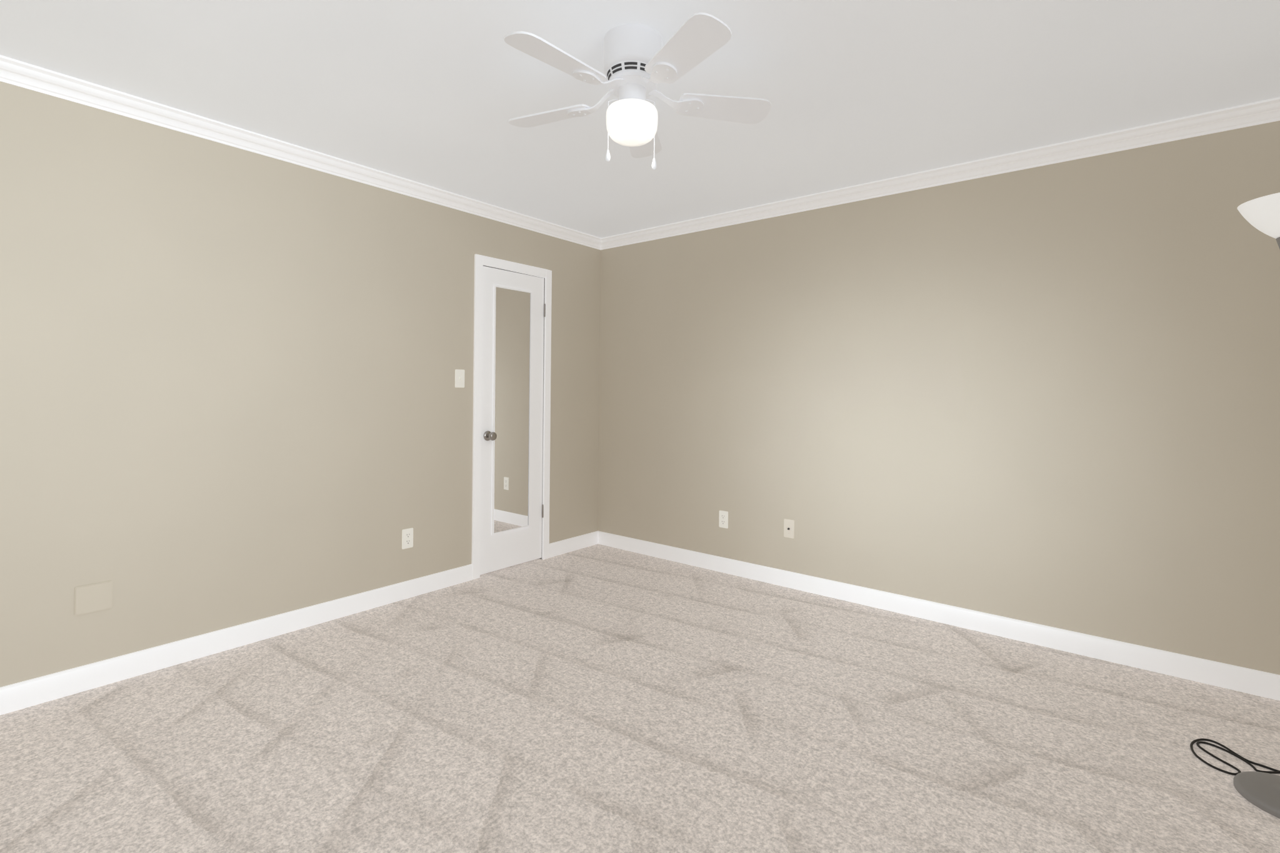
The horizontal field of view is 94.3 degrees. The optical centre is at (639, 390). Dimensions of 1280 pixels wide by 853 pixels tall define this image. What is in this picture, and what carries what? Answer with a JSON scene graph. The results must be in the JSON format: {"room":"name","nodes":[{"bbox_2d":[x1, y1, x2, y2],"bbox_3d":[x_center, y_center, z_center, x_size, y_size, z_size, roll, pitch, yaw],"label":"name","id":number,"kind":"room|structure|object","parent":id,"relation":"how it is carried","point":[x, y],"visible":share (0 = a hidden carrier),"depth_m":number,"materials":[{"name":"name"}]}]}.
{"room":"empty bedroom","nodes":[
{"label":"empty bedroom","id":0,"kind":"room"},
{"bbox_2d":[0,81,600,687],"bbox_3d":[-1.690,-0.001,3.190,0.120,2.440,4.200,1,0,39],"label":"wall","id":1,"kind":"structure","parent":0,"point":[229,397],"depth_m":2.77,"materials":[{"name":"beige paint"}]},
{"bbox_2d":[74,580,112,615],"bbox_3d":[-2.230,0.847,2.424,0.008,0.115,0.115,1,0,39],"label":"wall plate","id":2,"kind":"object","parent":1,"relation":"attached to","point":[96,597],"visible":1,"depth_m":2.42,"materials":[{"name":"beige plastic"}]},
{"bbox_2d":[401,528,413,549],"bbox_3d":[-1.368,0.872,3.498,0.008,0.115,0.070,1,0,39],"label":"outlet","id":3,"kind":"object","parent":1,"relation":"attached to","point":[407,534],"visible":1,"depth_m":3.49,"materials":[{"name":"white plastic"}]},
{"bbox_2d":[455,369,464,387],"bbox_3d":[-1.138,-0.076,3.764,0.019,0.115,0.070,1,0,39],"label":"switch plate","id":4,"kind":"object","parent":1,"relation":"attached to","point":[459,374],"visible":1,"depth_m":3.76,"materials":[{"name":"white plastic"}]},
{"bbox_2d":[471,253,551,579],"bbox_3d":[-0.916,0.172,4.140,0.135,2.113,0.664,1,0,39],"label":"door frame","id":5,"kind":"structure","parent":1,"relation":"in","point":[480,260],"depth_m":3.90,"materials":[{"name":"white wood"}]},
{"bbox_2d":[541,303,545,517],"bbox_3d":[-0.699,0.146,4.320,0.012,1.555,0.016,1,0,39],"label":"door hinge","id":6,"kind":"object","parent":5,"relation":"attached to","point":[544,305],"depth_m":4.31,"materials":[{"name":"grey metal"}]},
{"bbox_2d":[480,266,544,574],"bbox_3d":[-0.862,0.198,4.096,0.107,2.033,0.544,1,0,39],"label":"door","id":7,"kind":"structure","parent":1,"relation":"in","point":[500,550],"depth_m":4.07,"materials":[{"name":"white wood"}]},
{"bbox_2d":[493,286,530,533],"bbox_3d":[-0.881,0.132,4.099,0.002,1.650,0.304,1,0,39],"label":"mirror","id":8,"kind":"object","parent":7,"relation":"attached to","point":[512,307],"depth_m":4.09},
{"bbox_2d":[0,543,1279,852],"bbox_3d":[-0.057,1.284,1.869,4.340,0.100,4.440,1,0,39],"label":"floor","id":9,"kind":"structure","parent":0,"point":[597,698],"depth_m":2.10,"materials":[{"name":"beige carpet"}]},
{"bbox_2d":[1190,738,1279,775],"bbox_3d":[2.235,1.250,1.951,0.688,0.010,0.218,1,0,17],"label":"lamp cord","id":10,"kind":"object","parent":9,"relation":"on","point":[1199,741],"visible":0.98,"depth_m":2.01,"materials":[{"name":"black rubber"}]},
{"bbox_2d":[1233,192,1279,818],"bbox_3d":[1.992,0.337,1.800,0.268,1.835,0.268,1,0,39],"label":"lamp","id":11,"kind":"object","parent":9,"relation":"on","point":[1262,790],"visible":1,"depth_m":1.82,"materials":[{"name":"grey metal"}]},
{"bbox_2d":[0,0,1279,238],"bbox_3d":[-0.033,-1.255,1.869,4.340,0.100,4.440,1,0,39],"label":"ceiling","id":12,"kind":"structure","parent":0,"point":[425,92],"depth_m":2.29,"materials":[{"name":"white paint"}]},
{"bbox_2d":[503,12,771,169],"bbox_3d":[-0.052,-0.984,2.032,0.962,0.443,0.939,1,0,39],"label":"fan","id":13,"kind":"object","parent":12,"relation":"hanging from","point":[635,60],"visible":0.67,"depth_m":1.96,"materials":[{"name":"white plastic"}]},
{"bbox_2d":[606,98,658,146],"bbox_3d":[-0.028,-0.915,2.050,0.179,0.117,0.179,1,0,39],"label":"globe","id":14,"kind":"object","parent":13,"relation":"attached to","point":[630,122],"depth_m":1.99},
{"bbox_2d":[598,120,1279,674],"bbox_3d":[1.308,0.028,3.553,4.340,2.440,0.120,1,0,39],"label":"wall","id":15,"kind":"structure","parent":0,"point":[1047,395],"depth_m":3.07,"materials":[{"name":"beige paint"}]},
{"bbox_2d":[0,531,1279,714],"bbox_3d":[-0.056,1.185,1.869,4.100,0.100,4.200,1,0,39],"label":"baseboard","id":16,"kind":"structure","parent":15,"relation":"attached to","point":[15,697],"depth_m":2.91,"materials":[{"name":"white"}]},
{"bbox_2d":[0,55,1279,249],"bbox_3d":[-0.034,-1.168,1.869,4.100,0.075,4.200,1,0,39],"label":"crown molding","id":17,"kind":"structure","parent":15,"relation":"attached to","point":[13,72],"depth_m":2.93,"materials":[{"name":"white"}]},
{"bbox_2d":[718,510,728,528],"bbox_3d":[0.570,0.880,4.056,0.070,0.115,0.008,1,0,39],"label":"wall outlet","id":18,"kind":"object","parent":15,"relation":"attached to","point":[723,518],"visible":1,"depth_m":4.05,"materials":[{"name":"white plastic"}]},
{"bbox_2d":[783,518,794,538],"bbox_3d":[0.940,0.874,3.753,0.070,0.115,0.017,1,0,39],"label":"outlet plate","id":19,"kind":"object","parent":15,"relation":"attached to","point":[789,525],"visible":1,"depth_m":3.75,"materials":[{"name":"beige plastic"}]}
]}

